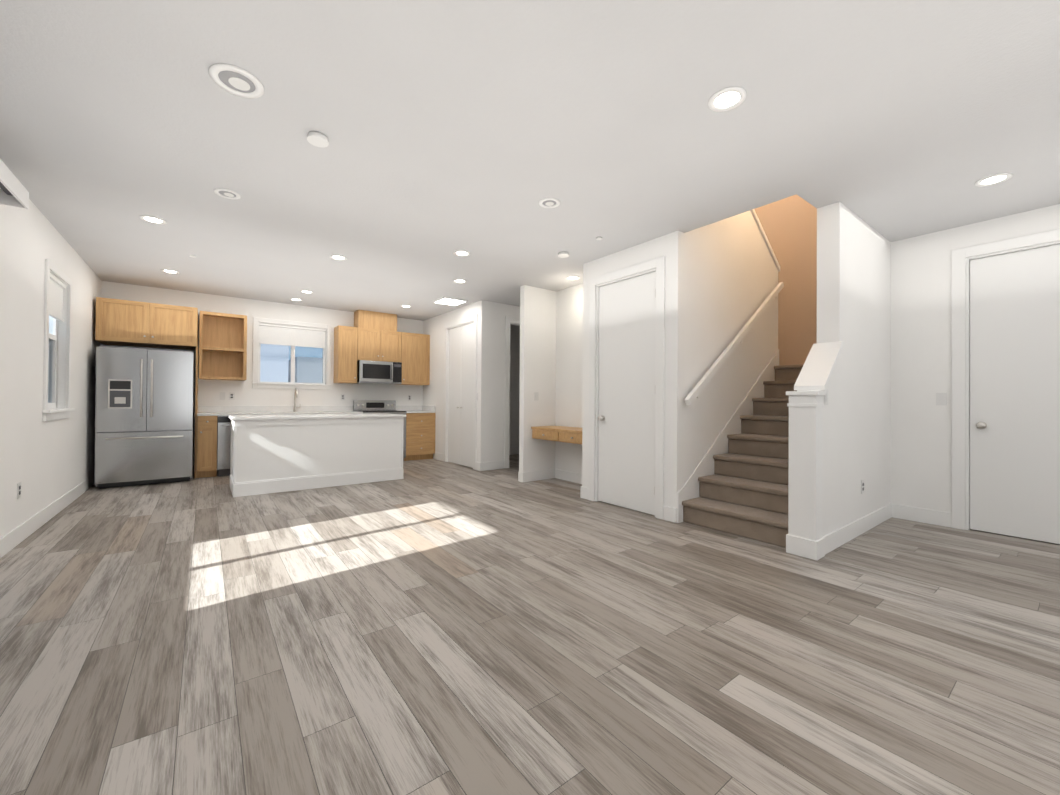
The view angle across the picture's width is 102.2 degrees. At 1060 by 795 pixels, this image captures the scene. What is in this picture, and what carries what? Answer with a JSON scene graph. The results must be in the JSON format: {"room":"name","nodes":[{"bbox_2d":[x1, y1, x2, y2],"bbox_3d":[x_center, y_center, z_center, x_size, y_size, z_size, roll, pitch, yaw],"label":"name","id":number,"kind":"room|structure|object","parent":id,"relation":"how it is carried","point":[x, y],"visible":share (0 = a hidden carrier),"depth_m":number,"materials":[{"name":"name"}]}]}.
{"room":"open-plan living room","nodes":[
{"label":"open-plan living room","id":0,"kind":"room"},
{"bbox_2d":[0,199,100,537],"bbox_3d":[-2.707,-0.241,1.549,0.150,2.735,11.000,1,0,-37],"label":"wall","id":1,"kind":"structure","parent":0,"point":[45,463],"depth_m":3.63,"materials":[{"name":"paint"}]},
{"bbox_2d":[0,159,28,208],"bbox_3d":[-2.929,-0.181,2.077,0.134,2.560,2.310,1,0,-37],"label":"blind valance","id":2,"kind":"object","parent":1,"relation":"attached to","point":[14,192],"visible":1,"depth_m":2.89,"materials":[{"name":"white plastic"}]},
{"bbox_2d":[17,482,20,498],"bbox_3d":[-3.962,0.720,3.318,0.008,0.116,0.072,1,0,-37],"label":"outlet","id":3,"kind":"object","parent":1,"relation":"attached to","point":[18,484],"depth_m":3.31,"materials":[{"name":"white plastic"}]},
{"bbox_2d":[0,481,84,557],"bbox_3d":[-4.420,1.064,3.921,0.014,0.135,2.945,1,0,-37],"label":"baseboard","id":4,"kind":"structure","parent":1,"relation":"attached to","point":[20,533],"depth_m":3.66,"materials":[{"name":"white wood"}]},
{"bbox_2d":[42,259,74,420],"bbox_3d":[-4.612,-0.513,4.120,0.180,1.448,0.910,1,0,-37],"label":"window","id":5,"kind":"structure","parent":1,"relation":"in","point":[52,375],"depth_m":4.34,"materials":[{"name":"white plastic"}]},
{"bbox_2d":[49,273,65,321],"bbox_3d":[-4.603,-0.969,4.128,0.045,0.374,0.710,1,0,-37],"label":"window blind","id":6,"kind":"object","parent":5,"relation":"attached to","point":[57,286],"visible":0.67,"depth_m":4.20,"materials":[{"name":"white fabric"}]},
{"bbox_2d":[101,281,422,472],"bbox_3d":[-3.240,-0.202,7.955,7.050,2.735,0.150,1,0,-37],"label":"wall","id":7,"kind":"structure","parent":0,"point":[246,393],"depth_m":6.99,"materials":[{"name":"paint"}]},
{"bbox_2d":[95,297,197,352],"bbox_3d":[-5.269,-0.997,5.950,1.019,0.550,0.586,1,0,-37],"label":"upper cabinet","id":8,"kind":"object","parent":7,"relation":"attached to","point":[118,322],"depth_m":5.71,"materials":[{"name":"brown wood"}]},
{"bbox_2d":[199,311,246,380],"bbox_3d":[-4.693,-0.768,6.545,0.582,0.993,0.338,1,0,-37],"label":"upper cabinet","id":9,"kind":"object","parent":7,"relation":"attached to","point":[222,336],"depth_m":6.61,"materials":[{"name":"brown wood"}]},
{"bbox_2d":[229,392,234,399],"bbox_3d":[-4.703,-0.022,6.745,0.072,0.116,0.008,1,0,-37],"label":"outlet","id":10,"kind":"object","parent":7,"relation":"attached to","point":[231,394],"depth_m":6.74,"materials":[{"name":"white plastic"}]},
{"bbox_2d":[251,317,331,389],"bbox_3d":[-4.045,-0.720,7.311,1.210,1.155,0.175,1,0,-37],"label":"kitchen window","id":11,"kind":"structure","parent":7,"relation":"in","point":[292,370],"depth_m":7.31,"materials":[{"name":"white plastic"}]},
{"bbox_2d":[259,323,325,347],"bbox_3d":[-4.034,-1.045,7.302,1.010,0.332,0.043,1,0,-37],"label":"window blind","id":12,"kind":"object","parent":11,"relation":"attached to","point":[267,330],"visible":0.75,"depth_m":7.28,"materials":[{"name":"white fabric"}]},
{"bbox_2d":[333,325,358,383],"bbox_3d":[-3.283,-0.752,7.615,0.319,0.991,0.336,1,0,-37],"label":"upper cabinet","id":13,"kind":"object","parent":7,"relation":"attached to","point":[346,338],"depth_m":7.49,"materials":[{"name":"brown wood"}]},
{"bbox_2d":[354,310,396,328],"bbox_3d":[-2.868,-1.404,7.955,0.700,0.322,0.297,1,0,-37],"label":"upper cabinet","id":14,"kind":"object","parent":7,"relation":"attached to","point":[373,320],"depth_m":7.82,"materials":[{"name":"brown wood"}]},
{"bbox_2d":[359,357,394,384],"bbox_3d":[-2.874,-0.455,7.851,0.592,0.405,0.455,1,0,-37],"label":"microwave","id":15,"kind":"object","parent":7,"relation":"attached to","point":[370,372],"depth_m":7.70,"materials":[{"name":"silver metal"}]},
{"bbox_2d":[359,325,402,360],"bbox_3d":[-2.840,-0.952,7.952,0.789,0.580,0.336,1,0,-37],"label":"upper cabinet","id":16,"kind":"object","parent":7,"relation":"attached to","point":[371,347],"depth_m":7.82,"materials":[{"name":"brown wood"}]},
{"bbox_2d":[395,361,402,384],"bbox_3d":[-2.585,-0.451,8.070,0.204,0.405,0.455,1,0,-37],"label":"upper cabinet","id":17,"kind":"object","parent":7,"relation":"attached to","point":[398,364],"depth_m":7.95,"materials":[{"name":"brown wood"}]},
{"bbox_2d":[403,333,429,384],"bbox_3d":[-2.297,-0.741,8.364,0.576,0.991,0.336,1,0,-37],"label":"upper cabinet","id":18,"kind":"object","parent":7,"relation":"attached to","point":[416,347],"depth_m":8.25,"materials":[{"name":"brown wood"}]},
{"bbox_2d":[423,300,486,462],"bbox_3d":[-1.436,-0.191,7.787,0.100,2.735,2.300,1,0,-37],"label":"wall","id":19,"kind":"structure","parent":0,"point":[433,391],"depth_m":7.91,"materials":[{"name":"paint"}]},
{"bbox_2d":[435,452,442,460],"bbox_3d":[-1.699,1.109,8.019,0.014,0.135,0.370,1,0,-37],"label":"baseboard","id":20,"kind":"structure","parent":19,"relation":"attached to","point":[438,456],"depth_m":8.00,"materials":[{"name":"white"}]},
{"bbox_2d":[443,314,477,469],"bbox_3d":[-1.185,-0.091,7.439,0.117,2.533,1.180,1,0,-37],"label":"door frame","id":21,"kind":"structure","parent":19,"relation":"attached to","point":[473,318],"depth_m":7.55,"materials":[{"name":"white wood"}]},
{"bbox_2d":[448,323,473,467],"bbox_3d":[-1.204,-0.039,7.424,0.081,2.409,0.958,1,0,-37],"label":"pantry door","id":22,"kind":"structure","parent":19,"relation":"in","point":[460,397],"depth_m":7.42,"materials":[{"name":"white wood"}]},
{"bbox_2d":[486,301,519,461],"bbox_3d":[0.073,-0.183,7.553,2.020,2.735,0.100,1,0,-37],"label":"wall","id":23,"kind":"structure","parent":0,"point":[497,313],"depth_m":7.02,"materials":[{"name":"paint"}]},
{"bbox_2d":[476,460,503,470],"bbox_3d":[-0.619,1.109,6.969,0.464,0.135,0.043,1,0,-37],"label":"baseboard","id":24,"kind":"structure","parent":23,"relation":"attached to","point":[493,465],"depth_m":6.92,"materials":[{"name":"white"}]},
{"bbox_2d":[504,316,519,468],"bbox_3d":[-0.057,-0.083,7.441,0.980,2.533,0.117,1,0,-37],"label":"door frame","id":25,"kind":"structure","parent":23,"relation":"attached to","point":[514,321],"depth_m":7.13,"materials":[{"name":"white wood"}]},
{"bbox_2d":[509,325,519,454],"bbox_3d":[-0.607,-0.179,8.794,1.600,2.735,0.100,1,0,-37],"label":"wall","id":26,"kind":"structure","parent":0,"point":[514,381],"depth_m":8.95,"materials":[{"name":"paint"}]},
{"bbox_2d":[0,454,1059,794],"bbox_3d":[0.402,1.223,3.907,8.280,0.120,11.300,1,0,-37],"label":"floor","id":27,"kind":"structure","parent":0,"point":[434,628],"depth_m":1.94,"materials":[{"name":"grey wood"}]},
{"bbox_2d":[95,346,194,487],"bbox_3d":[-5.159,0.251,5.800,0.935,1.775,0.861,1,0,-37],"label":"refrigerator","id":28,"kind":"object","parent":27,"relation":"on","point":[144,423],"visible":1,"depth_m":5.49,"materials":[{"name":"silver metal"}]},
{"bbox_2d":[195,413,218,478],"bbox_3d":[-4.765,0.703,6.311,0.229,0.883,0.616,1,0,-37],"label":"base cabinet","id":29,"kind":"object","parent":27,"relation":"on","point":[205,423],"depth_m":6.07,"materials":[{"name":"brown wood"}]},
{"bbox_2d":[217,416,230,475],"bbox_3d":[-4.405,0.708,6.527,0.599,0.882,0.614,1,0,-37],"label":"dishwasher","id":30,"kind":"object","parent":27,"relation":"on","point":[223,442],"visible":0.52,"depth_m":6.18,"materials":[{"name":"silver metal"}]},
{"bbox_2d":[263,413,334,414],"bbox_3d":[-3.819,0.714,7.030,0.935,0.883,0.617,1,0,-37],"label":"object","id":31,"kind":"object","parent":27,"relation":"on","point":[263,413],"depth_m":6.68,"materials":[{"name":"white stone"}]},
{"bbox_2d":[197,406,435,415],"bbox_3d":[-3.417,0.211,7.330,3.600,0.130,0.633,1,0,-37],"label":"countertop","id":32,"kind":"structure","parent":31,"relation":"on","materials":[{"name":"stone"}]},
{"bbox_2d":[293,387,299,411],"bbox_3d":[-3.896,0.036,7.184,0.105,0.412,0.247,1,0,-37],"label":"kitchen faucet","id":33,"kind":"object","parent":32,"relation":"on","point":[295,408],"depth_m":7.24,"materials":[{"name":"grey metal"}]},
{"bbox_2d":[230,417,403,496],"bbox_3d":[-2.842,0.712,5.821,2.002,0.884,0.802,1,0,-37],"label":"kitchen island","id":34,"kind":"object","parent":27,"relation":"on","point":[277,453],"depth_m":5.42,"materials":[{"name":"white wood"}]},
{"bbox_2d":[228,413,405,420],"bbox_3d":[-2.834,0.255,5.818,2.050,0.030,0.845,1,0,-37],"label":"island countertop","id":35,"kind":"structure","parent":34,"relation":"on","point":[297,417],"depth_m":5.38,"materials":[{"name":"white stone"}]},
{"bbox_2d":[353,400,405,460],"bbox_3d":[-2.737,0.611,7.803,0.773,1.114,0.682,1,0,-37],"label":"range","id":36,"kind":"object","parent":27,"relation":"on","point":[375,406],"visible":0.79,"depth_m":7.89,"materials":[{"name":"silver metal"}]},
{"bbox_2d":[404,413,434,460],"bbox_3d":[-2.222,0.732,8.242,0.576,0.883,0.619,1,0,-37],"label":"base cabinet","id":37,"kind":"object","parent":27,"relation":"on","point":[420,427],"depth_m":7.99,"materials":[{"name":"brown wood"}]},
{"bbox_2d":[682,364,803,547],"bbox_3d":[2.555,-0.388,5.004,2.977,3.144,2.142,1,0,-37],"label":"carpeted stairs","id":38,"kind":"structure","parent":27,"relation":"on","point":[743,490],"depth_m":4.02,"materials":[{"name":"beige carpet"}]},
{"bbox_2d":[0,0,1059,320],"bbox_3d":[0.051,-1.717,3.645,7.050,0.280,11.000,1,0,-37],"label":"ceiling","id":39,"kind":"structure","parent":0,"point":[478,130],"depth_m":2.53,"materials":[{"name":"paint"}]},
{"bbox_2d":[139,215,166,223],"bbox_3d":[-3.375,-1.594,3.831,0.183,0.006,0.195,1,0,-37],"label":"recessed light","id":40,"kind":"object","parent":39,"relation":"in","point":[151,219],"depth_m":3.83,"materials":[{"name":"white plastic"}]},
{"bbox_2d":[214,188,240,198],"bbox_3d":[-2.358,-1.591,3.337,0.166,0.006,0.185,1,0,-37],"label":"recessed light","id":41,"kind":"object","parent":39,"relation":"in","point":[226,193],"depth_m":3.34,"materials":[{"name":"white"}]},
{"bbox_2d":[209,63,263,98],"bbox_3d":[-1.474,-1.593,2.155,0.225,0.006,0.238,1,0,-37],"label":"recessed light","id":42,"kind":"object","parent":39,"relation":"in","point":[235,80],"depth_m":2.15,"materials":[{"name":"white"}]},
{"bbox_2d":[307,131,328,147],"bbox_3d":[-1.281,-1.576,2.590,0.119,0.030,0.161,1,0,-37],"label":"smoke detector","id":43,"kind":"object","parent":39,"relation":"attached to","point":[316,138],"depth_m":2.59,"materials":[{"name":"white plastic"}]},
{"bbox_2d":[433,296,466,305],"bbox_3d":[-1.282,-1.548,6.877,0.400,0.032,0.400,1,0,-37],"label":"recessed light","id":44,"kind":"object","parent":39,"relation":"in","point":[446,300],"visible":1,"depth_m":6.82,"materials":[{"name":"white"}]},
{"bbox_2d":[539,198,559,207],"bbox_3d":[0.157,-1.573,3.455,0.170,0.006,0.174,1,0,-37],"label":"recessed light","id":45,"kind":"object","parent":39,"relation":"in","point":[546,202],"depth_m":3.46,"materials":[{"name":"white"}]},
{"bbox_2d":[558,252,568,257],"bbox_3d":[0.357,-1.552,4.608,0.156,0.030,0.165,1,0,-37],"label":"recessed light","id":46,"kind":"object","parent":39,"relation":"attached to","point":[561,254],"depth_m":4.63,"materials":[{"name":"white"}]},
{"bbox_2d":[708,86,745,111],"bbox_3d":[1.041,-1.576,2.258,0.188,0.006,0.184,1,0,-37],"label":"recessed light","id":47,"kind":"object","parent":39,"relation":"in","point":[728,98],"depth_m":2.26,"materials":[{"name":"white plastic"}]},
{"bbox_2d":[975,173,1012,186],"bbox_3d":[3.305,-1.555,3.051,0.193,0.006,0.181,1,0,-37],"label":"recessed light","id":48,"kind":"object","parent":39,"relation":"in","point":[997,178],"depth_m":3.05,"materials":[{"name":"white"}]},
{"bbox_2d":[519,285,555,472],"bbox_3d":[0.729,-0.185,6.606,2.120,2.735,0.100,1,0,-37],"label":"wall","id":49,"kind":"structure","parent":0,"point":[537,339],"depth_m":6.06,"materials":[{"name":"paint"}]},
{"bbox_2d":[534,392,538,400],"bbox_3d":[0.092,-0.015,6.053,0.072,0.116,0.010,1,0,-37],"label":"light switch","id":50,"kind":"object","parent":49,"relation":"attached to","point":[536,394],"depth_m":6.05,"materials":[{"name":"white plastic"}]},
{"bbox_2d":[520,469,555,481],"bbox_3d":[0.126,1.108,6.076,0.571,0.135,0.019,1,0,-37],"label":"baseboard","id":51,"kind":"structure","parent":49,"relation":"attached to","point":[550,473],"depth_m":6.05,"materials":[{"name":"white wood"}]},
{"bbox_2d":[555,284,582,473],"bbox_3d":[0.767,-0.190,5.845,0.100,2.735,1.160,1,0,-37],"label":"wall","id":52,"kind":"structure","parent":0,"point":[569,359],"depth_m":6.04,"materials":[{"name":"paint"}]},
{"bbox_2d":[531,426,581,443],"bbox_3d":[0.529,0.492,5.663,0.484,0.165,1.156,1,0,-37],"label":"desk","id":53,"kind":"object","parent":52,"relation":"attached to","point":[564,434],"visible":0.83,"depth_m":5.60,"materials":[{"name":"brown wood"}]},
{"bbox_2d":[556,469,581,483],"bbox_3d":[0.715,1.110,5.802,0.017,0.135,1.166,1,0,-37],"label":"baseboard","id":54,"kind":"structure","parent":52,"relation":"attached to","point":[560,474],"depth_m":6.00,"materials":[{"name":"white wood"}]},
{"bbox_2d":[582,231,683,507],"bbox_3d":[1.038,-0.337,4.531,0.100,3.015,1.260,1,0,-37],"label":"wall","id":55,"kind":"structure","parent":0,"point":[670,247],"depth_m":4.08,"materials":[{"name":"paint"}]},
{"bbox_2d":[580,486,587,499],"bbox_3d":[0.829,1.106,5.150,0.571,0.135,0.050,1,0,-37],"label":"baseboard","id":56,"kind":"structure","parent":55,"relation":"attached to","point":[584,490],"depth_m":4.94,"materials":[{"name":"white"}]},
{"bbox_2d":[588,256,664,519],"bbox_3d":[1.023,-0.095,4.532,0.117,2.533,1.000,1,0,-37],"label":"door frame","id":57,"kind":"structure","parent":55,"relation":"attached to","point":[658,263],"depth_m":4.34,"materials":[{"name":"white wood"}]},
{"bbox_2d":[598,271,655,514],"bbox_3d":[1.003,-0.043,4.508,0.106,2.411,0.791,1,0,-37],"label":"closet door","id":58,"kind":"structure","parent":55,"relation":"in","point":[626,416],"depth_m":4.50,"materials":[{"name":"painted wood"},{"name":"satin nickel"}]},
{"bbox_2d":[683,211,777,485],"bbox_3d":[2.227,-0.974,4.720,2.010,4.308,0.120,1,0,-37],"label":"wall","id":59,"kind":"structure","parent":0,"point":[730,277],"depth_m":4.48,"materials":[{"name":"paint"}]},
{"bbox_2d":[677,349,778,522],"bbox_3d":[2.221,0.287,4.628,2.108,1.785,0.013,1,0,-37],"label":"trim","id":60,"kind":"structure","parent":59,"relation":"attached to","point":[689,489],"depth_m":4.48,"materials":[{"name":"white"}]},
{"bbox_2d":[684,282,783,404],"bbox_3d":[2.233,-0.660,4.587,2.013,1.477,0.096,1,0,-37],"label":"stair handrail","id":61,"kind":"object","parent":59,"relation":"attached to","point":[693,394],"visible":1,"depth_m":4.42,"materials":[{"name":"white wood"}]},
{"bbox_2d":[750,209,779,271],"bbox_3d":[2.241,-2.380,4.732,2.019,1.630,0.160,1,0,-37],"label":"trim","id":62,"kind":"structure","parent":59,"relation":"on","point":[764,236],"depth_m":5.05,"materials":[{"name":"white wood"}]},
{"bbox_2d":[755,194,816,364],"bbox_3d":[3.792,-1.502,5.934,0.120,5.400,2.100,1,0,-37],"label":"wall","id":63,"kind":"structure","parent":0,"point":[789,225],"depth_m":5.96,"materials":[{"name":"paint"}]},
{"bbox_2d":[797,202,890,536],"bbox_3d":[3.304,-1.517,4.145,3.060,5.400,0.160,1,0,-37],"label":"wall","id":64,"kind":"structure","parent":0,"point":[854,282],"depth_m":3.61,"materials":[{"name":"paint"}]},
{"bbox_2d":[786,391,825,559],"bbox_3d":[2.054,0.561,3.192,0.155,1.215,0.214,1,0,-37],"label":"newel post","id":65,"kind":"object","parent":64,"relation":"attached to","point":[805,538],"depth_m":3.14,"materials":[{"name":"white wood"}]},
{"bbox_2d":[794,341,842,389],"bbox_3d":[2.261,-0.251,3.350,0.380,0.395,0.210,1,0,-37],"label":"trim","id":66,"kind":"structure","parent":64,"relation":"on","point":[818,367],"depth_m":3.33,"materials":[{"name":"white wood"}]},
{"bbox_2d":[824,390,827,404],"bbox_3d":[2.231,0.000,3.220,0.072,0.116,0.010,1,0,-37],"label":"outlet","id":67,"kind":"object","parent":64,"relation":"attached to","point":[825,396],"depth_m":3.21,"materials":[{"name":"white plastic"}]},
{"bbox_2d":[823,503,891,553],"bbox_3d":[2.876,1.110,3.708,1.788,0.135,0.017,1,0,-37],"label":"baseboard","id":68,"kind":"structure","parent":64,"relation":"attached to","point":[833,540],"depth_m":3.60,"materials":[{"name":"white wood"}]},
{"bbox_2d":[861,480,863,493],"bbox_3d":[2.902,0.778,3.730,0.072,0.116,0.008,1,0,-37],"label":"outlet","id":69,"kind":"object","parent":64,"relation":"attached to","point":[862,481],"depth_m":3.72,"materials":[{"name":"white plastic"}]},
{"bbox_2d":[890,204,1059,512],"bbox_3d":[4.803,-0.184,2.763,0.120,2.735,3.850,1,0,-37],"label":"wall","id":70,"kind":"structure","parent":0,"point":[921,364],"depth_m":4.05,"materials":[{"name":"paint"}]},
{"bbox_2d":[892,504,951,527],"bbox_3d":[3.725,1.118,4.056,0.017,0.135,0.397,1,0,-37],"label":"baseboard","id":71,"kind":"structure","parent":70,"relation":"attached to","point":[935,517],"depth_m":4.05,"materials":[{"name":"white wood"}]},
{"bbox_2d":[952,229,1059,529],"bbox_3d":[4.229,-0.081,3.501,0.137,2.533,1.100,1,0,-37],"label":"door frame","id":72,"kind":"structure","parent":70,"relation":"attached to","point":[960,256],"depth_m":3.84,"materials":[{"name":"white wood"}]},
{"bbox_2d":[970,244,1059,543],"bbox_3d":[4.202,-0.029,3.480,0.108,2.411,0.878,1,0,-37],"label":"door","id":73,"kind":"structure","parent":70,"relation":"in","point":[1014,394],"depth_m":3.62,"materials":[{"name":"white wood"}]},
{"label":"outside","id":74,"kind":"structure","parent":0,"visible":0},
{"bbox_3d":[-12.008,4.259,15.636,120.000,0.200,120.000,1,0,-37],"label":"ground","id":75,"kind":"structure","parent":74,"visible":0},
{"bbox_2d":[260,329,288,381],"bbox_3d":[-11.697,0.554,14.622,5.200,7.200,6.000,1,0,-37],"label":"neighbour","id":76,"kind":"structure","parent":75,"relation":"on","point":[275,358],"depth_m":13.58,"materials":[{"name":"white"}]},
{"bbox_2d":[288,357,322,382],"bbox_3d":[-7.370,1.413,19.163,6.400,5.600,6.000,1,0,-37],"label":"neighbour","id":77,"kind":"structure","parent":75,"relation":"on","point":[301,372],"depth_m":15.09,"materials":[{"name":"white"}]}
]}

